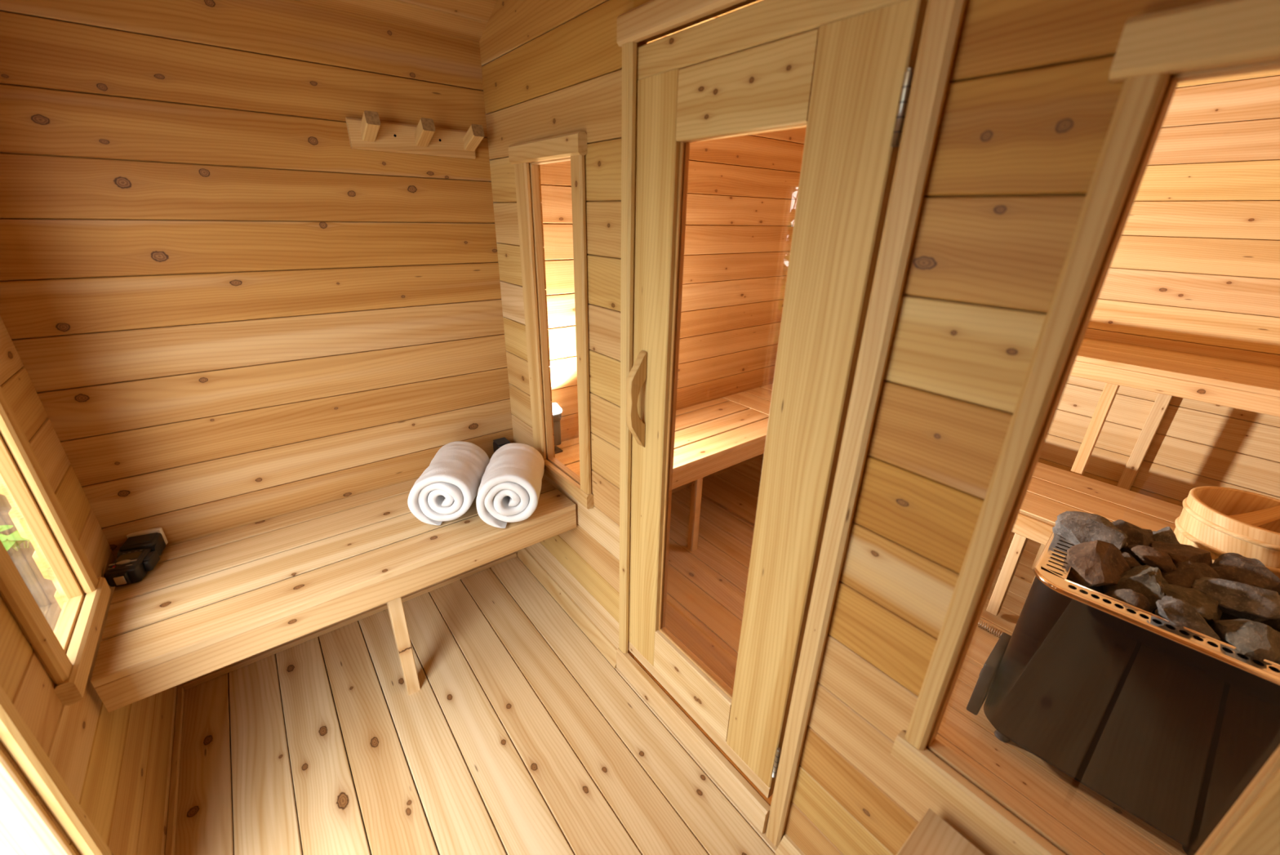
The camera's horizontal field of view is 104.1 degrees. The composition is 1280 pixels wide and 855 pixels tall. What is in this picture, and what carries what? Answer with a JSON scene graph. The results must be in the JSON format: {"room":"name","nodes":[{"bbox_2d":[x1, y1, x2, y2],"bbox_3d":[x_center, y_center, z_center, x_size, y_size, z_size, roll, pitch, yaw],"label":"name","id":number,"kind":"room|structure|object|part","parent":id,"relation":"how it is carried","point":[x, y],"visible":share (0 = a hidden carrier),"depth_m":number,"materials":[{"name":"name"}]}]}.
{"room":"spa","nodes":[
{"label":"spa","id":0,"kind":"room"},
{"bbox_2d":[0,315,177,854],"bbox_3d":[-0.854,0.078,0.344,0.040,2.752,2.365,-16,28,-35],"label":"wall","id":1,"kind":"structure","parent":0,"point":[116,763],"depth_m":1.18,"materials":[{"name":"brown wood"}]},
{"bbox_2d":[0,385,111,705],"bbox_3d":[-1.293,-0.020,0.941,0.061,1.150,0.401,-16,28,-35],"label":"window","id":2,"kind":"structure","parent":1,"relation":"in","point":[69,669],"depth_m":1.12,"materials":[{"name":"brown wood"}]},
{"bbox_3d":[-1.180,0.030,0.827,0.020,1.041,0.054,-16,28,-35],"label":"casing","id":3,"kind":"part","parent":2,"relation":"part of","materials":[{"name":"brown wood"}]},
{"bbox_3d":[-1.382,-0.075,1.064,0.020,1.041,0.055,-16,28,-35],"label":"casing","id":4,"kind":"part","parent":2,"relation":"part of","materials":[{"name":"brown wood"}]},
{"bbox_3d":[-1.291,0.480,1.163,0.028,0.055,0.399,-16,28,-35],"label":"sill casing","id":5,"kind":"part","parent":2,"relation":"part of","materials":[{"name":"brown wood"}]},
{"bbox_2d":[0,684,113,854],"bbox_3d":[-0.851,0.398,0.472,0.095,1.945,0.744,-16,28,-35],"label":"door","id":6,"kind":"structure","parent":1,"relation":"in","point":[26,828],"depth_m":0.86,"materials":[{"name":"brown wood"}]},
{"bbox_3d":[-0.882,0.416,0.459,0.024,1.920,0.711,-16,28,-35],"label":"casing","id":7,"kind":"part","parent":6,"relation":"part of","materials":[{"name":"wood"}]},
{"bbox_2d":[164,684,184,854],"bbox_3d":[-1.321,1.036,1.413,0.016,0.016,0.860,-16,28,-35],"label":"baseboard","id":8,"kind":"structure","parent":1,"relation":"attached to","point":[175,771],"depth_m":1.45,"materials":[{"name":"brown wood"}]},
{"bbox_2d":[0,0,806,687],"bbox_3d":[-0.179,-0.440,2.359,3.859,2.111,0.040,-16,28,-35],"label":"wall","id":9,"kind":"structure","parent":0,"point":[223,311],"depth_m":1.52,"materials":[{"name":"brown wood"}]},
{"bbox_2d":[182,552,516,689],"bbox_3d":[-1.089,0.758,2.077,1.233,0.020,0.012,-16,28,-35],"label":"baseboard","id":10,"kind":"structure","parent":9,"relation":"attached to","point":[212,675],"depth_m":1.97,"materials":[{"name":"brown wood"}]},
{"bbox_2d":[345,110,484,159],"bbox_3d":[-0.702,-0.926,1.588,0.387,0.093,0.115,-16,28,-35],"label":"peg rack","id":11,"kind":"object","parent":9,"relation":"attached to","point":[368,132],"visible":1,"depth_m":1.59,"materials":[{"name":"brown wood"}]},
{"bbox_2d":[688,475,1012,668],"bbox_3d":[1.100,0.718,2.282,0.270,0.022,2.345,-16,28,-35],"label":"trim","id":12,"kind":"structure","parent":9,"relation":"attached to","point":[739,502],"depth_m":2.83,"materials":[{"name":"brown wood"}]},
{"bbox_2d":[977,619,1003,637],"bbox_3d":[1.417,0.815,2.010,0.028,0.027,0.098,-17,29,-37],"label":"coil spring","id":13,"kind":"object","parent":12,"relation":"on","point":[982,626],"visible":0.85,"depth_m":2.01,"materials":[{"name":"silver metal"}]},
{"bbox_2d":[294,0,762,43],"bbox_3d":[0.727,-1.289,1.089,4.220,0.668,2.965,-16,28,-35],"label":"ceiling","id":14,"kind":"structure","parent":0,"point":[464,19],"depth_m":1.50,"materials":[{"name":"brown wood"}]},
{"bbox_2d":[174,456,1186,854],"bbox_3d":[0.581,0.899,1.933,3.730,0.060,2.405,-16,28,-35],"label":"floor","id":15,"kind":"structure","parent":0,"point":[518,735],"depth_m":1.58,"materials":[{"name":"brown wood"}]},
{"bbox_2d":[90,458,576,711],"bbox_3d":[-0.908,0.595,1.786,1.264,0.554,0.542,-16,28,-35],"label":"bench","id":16,"kind":"object","parent":15,"relation":"on","point":[209,603],"visible":0.8,"depth_m":1.47,"materials":[{"name":"brown wood"}]},
{"bbox_2d":[104,527,168,586],"bbox_3d":[-1.473,0.379,1.459,0.095,0.071,0.198,-9,25,-22],"label":"sandals","id":17,"kind":"object","parent":16,"relation":"on","point":[140,553],"visible":1,"depth_m":1.44,"materials":[{"name":"black plastic"}]},
{"bbox_2d":[126,527,168,544],"bbox_3d":[-1.514,0.342,1.533,0.084,0.061,0.014,-9,25,-22],"label":"diffuser","id":18,"kind":"object","parent":17,"relation":"attached to","point":[159,531],"depth_m":1.52,"materials":[{"name":"beige"}]},
{"bbox_3d":[-1.428,0.389,1.458,0.017,0.036,0.060,-9,25,-22],"label":"battery door","id":19,"kind":"part","parent":17,"relation":"part of","materials":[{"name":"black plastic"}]},
{"bbox_3d":[-0.789,0.670,1.644,0.040,0.532,0.038,-16,28,-35],"label":"leg","id":20,"kind":"part","parent":16,"relation":"part of","materials":[{"name":"brown wood"}]},
{"bbox_2d":[407,440,489,524],"bbox_3d":[-0.674,0.187,1.797,0.212,0.194,0.326,0,23,-4],"label":"rolled towel","id":21,"kind":"object","parent":16,"relation":"on","point":[447,488],"visible":1,"depth_m":1.67,"materials":[{"name":"white fabric"}]},
{"bbox_2d":[493,436,510,452],"bbox_3d":[-0.592,0.098,2.148,0.060,0.089,0.070,-16,28,-35],"label":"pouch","id":22,"kind":"object","parent":16,"relation":"on","point":[497,443],"visible":0.48,"depth_m":2.12,"materials":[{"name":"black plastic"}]},
{"bbox_2d":[475,442,544,528],"bbox_3d":[-0.458,0.194,1.793,0.213,0.194,0.326,-2,23,-7],"label":"rolled towel","id":23,"kind":"object","parent":16,"relation":"on","point":[509,489],"visible":1,"depth_m":1.67,"materials":[{"name":"white fabric"}]},
{"bbox_2d":[555,383,1183,615],"bbox_3d":[0.922,0.527,2.060,1.849,0.540,2.356,-16,28,-35],"label":"bench","id":24,"kind":"object","parent":15,"relation":"on","point":[711,437],"visible":0.4,"depth_m":2.20,"materials":[{"name":"brown wood"}]},
{"bbox_2d":[551,402,563,453],"bbox_3d":[-0.397,0.002,2.249,0.076,0.224,0.081,-16,28,-35],"label":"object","id":25,"kind":"object","parent":24,"relation":"on","point":[557,410],"visible":0.36,"depth_m":2.24,"materials":[{"name":"black plastic"}]},
{"bbox_2d":[551,402,562,414],"bbox_3d":[-0.389,-0.081,2.205,0.076,0.036,0.062,-16,28,-35],"label":"diffuser","id":26,"kind":"object","parent":25,"relation":"attached to","point":[557,410],"depth_m":2.20,"materials":[{"name":"white"}]},
{"bbox_3d":[0.270,0.371,2.421,0.037,0.518,0.038,-16,28,-35],"label":"leg","id":27,"kind":"part","parent":24,"relation":"part of","materials":[{"name":"brown wood"}]},
{"bbox_3d":[0.927,0.289,1.959,1.849,0.024,2.356,-16,28,-35],"label":"seat","id":28,"kind":"part","parent":24,"relation":"part of","materials":[{"name":"brown wood"}]},
{"bbox_3d":[1.504,0.554,2.023,0.035,0.494,0.040,-16,28,-35],"label":"leg","id":29,"kind":"part","parent":24,"relation":"part of","materials":[{"name":"brown wood"}]},
{"bbox_2d":[1173,485,1279,578],"bbox_3d":[1.920,0.351,1.577,0.328,0.200,0.328,-16,28,-35],"label":"bucket","id":30,"kind":"object","parent":24,"relation":"on","point":[1204,522],"visible":0.59,"depth_m":1.56,"materials":[{"name":"brown wood"}]},
{"bbox_2d":[1227,505,1279,526],"bbox_3d":[1.988,0.285,1.563,0.399,0.194,0.092,1,23,-1],"label":"ladle","id":31,"kind":"object","parent":30,"relation":"in","point":[1258,517],"visible":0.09,"depth_m":1.57,"materials":[{"name":"brown wood"}]},
{"bbox_2d":[896,808,984,854],"bbox_3d":[0.200,1.177,0.471,1.242,0.554,0.540,-16,28,-35],"label":"bench","id":32,"kind":"object","parent":15,"relation":"on","point":[932,835],"visible":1,"depth_m":0.86,"materials":[{"name":"brown wood"}]},
{"bbox_2d":[966,532,1279,854],"bbox_3d":[1.452,0.730,1.472,0.516,0.647,0.636,-19,30,-39],"label":"heater","id":33,"kind":"object","parent":15,"relation":"on","point":[1170,723],"visible":0.82,"depth_m":1.30,"materials":[{"name":"black metal"}]},
{"bbox_2d":[1052,511,1128,549],"bbox_3d":[1.373,0.331,1.521,0.175,0.124,0.127,17,26,34],"label":"stone","id":34,"kind":"object","parent":33,"relation":"in","point":[1076,526],"visible":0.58,"depth_m":1.51,"materials":[{"name":"grey stone"}]},
{"bbox_2d":[1066,539,1130,586],"bbox_3d":[1.301,0.387,1.406,0.161,0.119,0.147,3,23,4],"label":"stone","id":35,"kind":"object","parent":33,"relation":"on","point":[1097,562],"visible":0.87,"depth_m":1.39,"materials":[{"name":"stone"}]},
{"bbox_2d":[1103,588,1150,611],"bbox_3d":[1.271,0.473,1.315,0.068,0.109,0.097,-6,24,-17],"label":"stone","id":36,"kind":"object","parent":33,"relation":"on","point":[1129,596],"visible":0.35,"depth_m":1.29,"materials":[{"name":"stone"}]},
{"bbox_2d":[1120,551,1142,568],"bbox_3d":[1.384,0.403,1.464,0.103,0.105,0.105,7,24,13],"label":"stone","id":37,"kind":"object","parent":33,"relation":"in","point":[1131,561],"visible":0.09,"depth_m":1.42,"materials":[{"name":"stone"}]},
{"bbox_2d":[1111,519,1155,563],"bbox_3d":[1.504,0.357,1.522,0.137,0.136,0.113,12,24,24],"label":"stone","id":38,"kind":"object","parent":33,"relation":"on","point":[1135,535],"visible":0.33,"depth_m":1.49,"materials":[{"name":"stone"}]},
{"bbox_2d":[1102,564,1168,613],"bbox_3d":[1.349,0.424,1.359,0.118,0.136,0.119,21,30,39],"label":"stone","id":39,"kind":"object","parent":33,"relation":"on","point":[1146,580],"visible":0.7,"depth_m":1.32,"materials":[{"name":"stone"}]},
{"bbox_2d":[1066,561,1261,622],"bbox_3d":[1.465,0.578,1.397,0.427,0.185,0.524,-19,30,-39],"label":"basket","id":40,"kind":"object","parent":33,"relation":"on","point":[1099,588],"depth_m":1.41,"materials":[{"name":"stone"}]},
{"bbox_2d":[1151,526,1179,543],"bbox_3d":[1.579,0.352,1.499,0.067,0.099,0.098,-4,24,-12],"label":"stone","id":41,"kind":"object","parent":33,"relation":"in","point":[1166,535],"visible":0.27,"depth_m":1.49,"materials":[{"name":"stone"}]},
{"bbox_2d":[1151,541,1213,565],"bbox_3d":[1.549,0.391,1.424,0.152,0.096,0.115,22,30,40],"label":"stone","id":42,"kind":"object","parent":33,"relation":"in","point":[1179,553],"visible":0.44,"depth_m":1.41,"materials":[{"name":"stone"}]},
{"bbox_2d":[1155,595,1220,639],"bbox_3d":[1.351,0.483,1.240,0.122,0.117,0.075,18,28,34],"label":"stone","id":43,"kind":"object","parent":33,"relation":"on","point":[1179,612],"visible":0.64,"depth_m":1.22,"materials":[{"name":"stone"}]},
{"bbox_2d":[1160,560,1220,587],"bbox_3d":[1.484,0.421,1.350,0.130,0.102,0.110,8,24,16],"label":"stone","id":44,"kind":"object","parent":33,"relation":"on","point":[1186,572],"visible":0.46,"depth_m":1.34,"materials":[{"name":"stone"}]},
{"bbox_2d":[1127,544,1176,572],"bbox_3d":[1.449,0.368,1.413,0.073,0.066,0.115,-8,25,-21],"label":"stone","id":45,"kind":"object","parent":44,"relation":"on","point":[1150,556],"visible":0.94,"depth_m":1.39,"materials":[{"name":"stone"}]},
{"bbox_2d":[1161,582,1222,626],"bbox_3d":[1.433,0.473,1.291,0.160,0.102,0.105,3,23,4],"label":"stone","id":46,"kind":"object","parent":33,"relation":"on","point":[1207,606],"visible":0.48,"depth_m":1.27,"materials":[{"name":"stone"}]},
{"bbox_2d":[1191,576,1279,622],"bbox_3d":[1.528,0.435,1.274,0.110,0.106,0.168,-10,25,-24],"label":"stone","id":47,"kind":"object","parent":33,"relation":"on","point":[1238,599],"visible":0.88,"depth_m":1.25,"materials":[{"name":"stone"}]},
{"bbox_2d":[1209,552,1279,595],"bbox_3d":[1.641,0.403,1.338,0.120,0.103,0.173,-18,30,-38],"label":"stone","id":48,"kind":"object","parent":33,"relation":"in","point":[1233,566],"visible":0.57,"depth_m":1.33,"materials":[{"name":"stone"}]},
{"bbox_2d":[1210,618,1279,664],"bbox_3d":[1.440,0.506,1.181,0.135,0.124,0.133,-14,28,-32],"label":"stone","id":49,"kind":"object","parent":33,"relation":"on","point":[1259,640],"visible":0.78,"depth_m":1.15,"materials":[{"name":"stone"}]},
{"bbox_2d":[1260,618,1279,631],"bbox_3d":[1.635,0.472,1.233,0.099,0.118,0.125,5,23,8],"label":"stone","id":50,"kind":"object","parent":33,"relation":"on","point":[1274,624],"visible":0.12,"depth_m":1.25,"materials":[{"name":"stone"}]},
{"bbox_2d":[1031,337,1279,568],"bbox_3d":[1.842,0.035,2.627,0.491,1.040,2.356,-16,28,-35],"label":"bench","id":51,"kind":"object","parent":15,"relation":"on","point":[1230,383],"visible":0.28,"depth_m":2.00,"materials":[{"name":"brown wood"}]},
{"bbox_3d":[1.940,0.220,2.224,0.038,1.018,0.040,-16,28,-35],"label":"leg","id":52,"kind":"part","parent":51,"relation":"part of","materials":[{"name":"brown wood"}]},
{"bbox_3d":[2.350,0.167,2.370,0.040,1.018,0.045,-16,28,-35],"label":"leg","id":53,"kind":"part","parent":51,"relation":"part of","materials":[{"name":"brown wood"}]},
{"bbox_3d":[1.852,-0.433,2.429,0.491,0.024,2.356,-16,28,-35],"label":"seat","id":54,"kind":"part","parent":51,"relation":"part of","materials":[{"name":"brown wood"}]},
{"bbox_2d":[479,0,1214,854],"bbox_3d":[0.180,-0.218,1.096,0.077,2.752,2.365,-16,28,-35],"label":"wall","id":55,"kind":"structure","parent":0,"point":[1031,100],"depth_m":0.87,"materials":[{"name":"brown wood"}]},
{"bbox_2d":[508,131,593,508],"bbox_3d":[-0.281,-0.316,1.692,0.061,1.150,0.427,-16,28,-35],"label":"window","id":56,"kind":"structure","parent":55,"relation":"in","point":[526,157],"depth_m":1.65,"materials":[{"name":"brown wood"}]},
{"bbox_3d":[-0.390,-0.365,1.801,0.020,1.041,0.081,-16,28,-35],"label":"casing","id":57,"kind":"part","parent":56,"relation":"part of","materials":[{"name":"brown wood"}]},
{"bbox_3d":[-0.283,-0.817,1.469,0.028,0.054,0.427,-16,28,-35],"label":"head casing","id":58,"kind":"part","parent":56,"relation":"part of","materials":[{"name":"brown wood"}]},
{"bbox_3d":[-0.304,0.192,1.896,0.028,0.055,0.425,-16,28,-35],"label":"sill casing","id":59,"kind":"part","parent":56,"relation":"part of","materials":[{"name":"brown wood"}]},
{"bbox_3d":[-0.180,-0.256,1.555,0.020,1.041,0.054,-16,28,-35],"label":"casing","id":60,"kind":"part","parent":56,"relation":"part of","materials":[{"name":"brown wood"}]},
{"bbox_2d":[516,547,617,667],"bbox_3d":[-0.334,0.732,2.142,0.037,0.046,0.830,-16,28,-35],"label":"baseboard","id":61,"kind":"structure","parent":55,"relation":"attached to","point":[583,621],"depth_m":2.08,"materials":[{"name":"brown wood"}]},
{"bbox_2d":[616,0,966,846],"bbox_3d":[0.180,0.102,1.222,0.116,1.945,0.744,-16,28,-35],"label":"door","id":62,"kind":"structure","parent":55,"relation":"in","point":[867,81],"depth_m":1.00,"materials":[{"name":"brown wood"}]},
{"bbox_3d":[-0.041,-0.023,1.455,0.022,1.792,0.038,-16,28,-35],"label":"casing","id":63,"kind":"part","parent":62,"relation":"part of","materials":[{"name":"brown wood"}]},
{"bbox_3d":[-0.012,-0.069,1.366,0.056,0.280,0.024,-16,28,-35],"label":"handle","id":64,"kind":"part","parent":62,"relation":"part of","materials":[{"name":"brown wood"}]},
{"bbox_3d":[0.188,-0.764,0.845,0.026,0.056,0.744,-16,28,-35],"label":"head casing","id":65,"kind":"part","parent":62,"relation":"part of","materials":[{"name":"brown wood"}]},
{"bbox_3d":[0.165,0.782,1.544,0.040,0.154,0.329,-16,28,-35],"label":"rail","id":66,"kind":"part","parent":62,"relation":"part of","materials":[{"name":"brown wood"}]},
{"bbox_3d":[0.165,0.876,1.581,0.042,0.044,0.639,-16,28,-35],"label":"rail","id":67,"kind":"part","parent":62,"relation":"part of","materials":[{"name":"brown wood"}]},
{"bbox_3d":[0.196,-0.630,0.946,0.040,0.130,0.329,-16,28,-35],"label":"rail","id":68,"kind":"part","parent":62,"relation":"part of","materials":[{"name":"brown wood"}]},
{"bbox_3d":[0.200,-0.719,0.905,0.042,0.062,0.639,-16,28,-35],"label":"rail","id":69,"kind":"part","parent":62,"relation":"part of","materials":[{"name":"brown wood"}]},
{"bbox_3d":[0.379,0.240,0.980,0.022,1.889,0.045,-16,28,-35],"label":"casing","id":70,"kind":"part","parent":62,"relation":"part of","materials":[{"name":"brown wood"}]},
{"bbox_2d":[890,0,1279,854],"bbox_3d":[0.651,0.167,0.601,0.061,1.150,0.437,-16,28,-35],"label":"window","id":71,"kind":"structure","parent":55,"relation":"in","point":[1157,51],"depth_m":0.61,"materials":[{"name":"brown wood"}]},
{"bbox_3d":[0.628,0.675,0.804,0.028,0.055,0.435,-16,28,-35],"label":"sill casing","id":72,"kind":"part","parent":71,"relation":"part of","materials":[{"name":"brown wood"}]},
{"bbox_3d":[0.525,0.109,0.730,0.020,1.041,0.034,-16,28,-35],"label":"casing","id":73,"kind":"part","parent":71,"relation":"part of","materials":[{"name":"brown wood"}]},
{"bbox_3d":[0.650,-0.334,0.377,0.028,0.054,0.437,-16,28,-35],"label":"head casing","id":74,"kind":"part","parent":71,"relation":"part of","materials":[{"name":"brown wood"}]},
{"bbox_3d":[0.750,0.226,0.466,0.020,1.041,0.072,-16,28,-35],"label":"casing","id":75,"kind":"part","parent":71,"relation":"part of","materials":[{"name":"brown wood"}]},
{"bbox_2d":[1037,69,1279,506],"bbox_3d":[2.069,-0.738,2.479,0.040,2.658,2.365,-16,28,-35],"label":"wall","id":76,"kind":"structure","parent":0,"point":[1194,268],"depth_m":2.10,"materials":[{"name":"brown wood"}]},
{"label":"outside","id":77,"kind":"structure","parent":0,"visible":0},
{"bbox_2d":[0,844,7,854],"bbox_3d":[-4.033,2.249,-1.156,7.670,0.058,16.000,-16,28,-35],"label":"ground","id":78,"kind":"structure","parent":77,"point":[2,851],"depth_m":1.42,"materials":[{"name":"white"}]},
{"bbox_2d":[0,493,61,631],"bbox_3d":[-5.313,0.110,2.319,4.600,1.231,5.050,-16,28,-35],"label":"bank","id":79,"kind":"object","parent":78,"relation":"on","point":[42,589],"visible":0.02,"depth_m":2.06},
{"bbox_2d":[0,524,30,551],"bbox_3d":[-2.687,0.500,2.142,0.342,0.178,0.342,-16,28,-35],"label":"plant","id":80,"kind":"object","parent":79,"relation":"on","point":[13,540],"visible":0.28,"depth_m":2.08,"materials":[{"name":"green plant"}]},
{"bbox_3d":[-2.689,0.507,2.156,0.134,0.154,0.114,-16,28,-35],"label":"stem","id":81,"kind":"part","parent":80,"relation":"part of","materials":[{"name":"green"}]}
]}

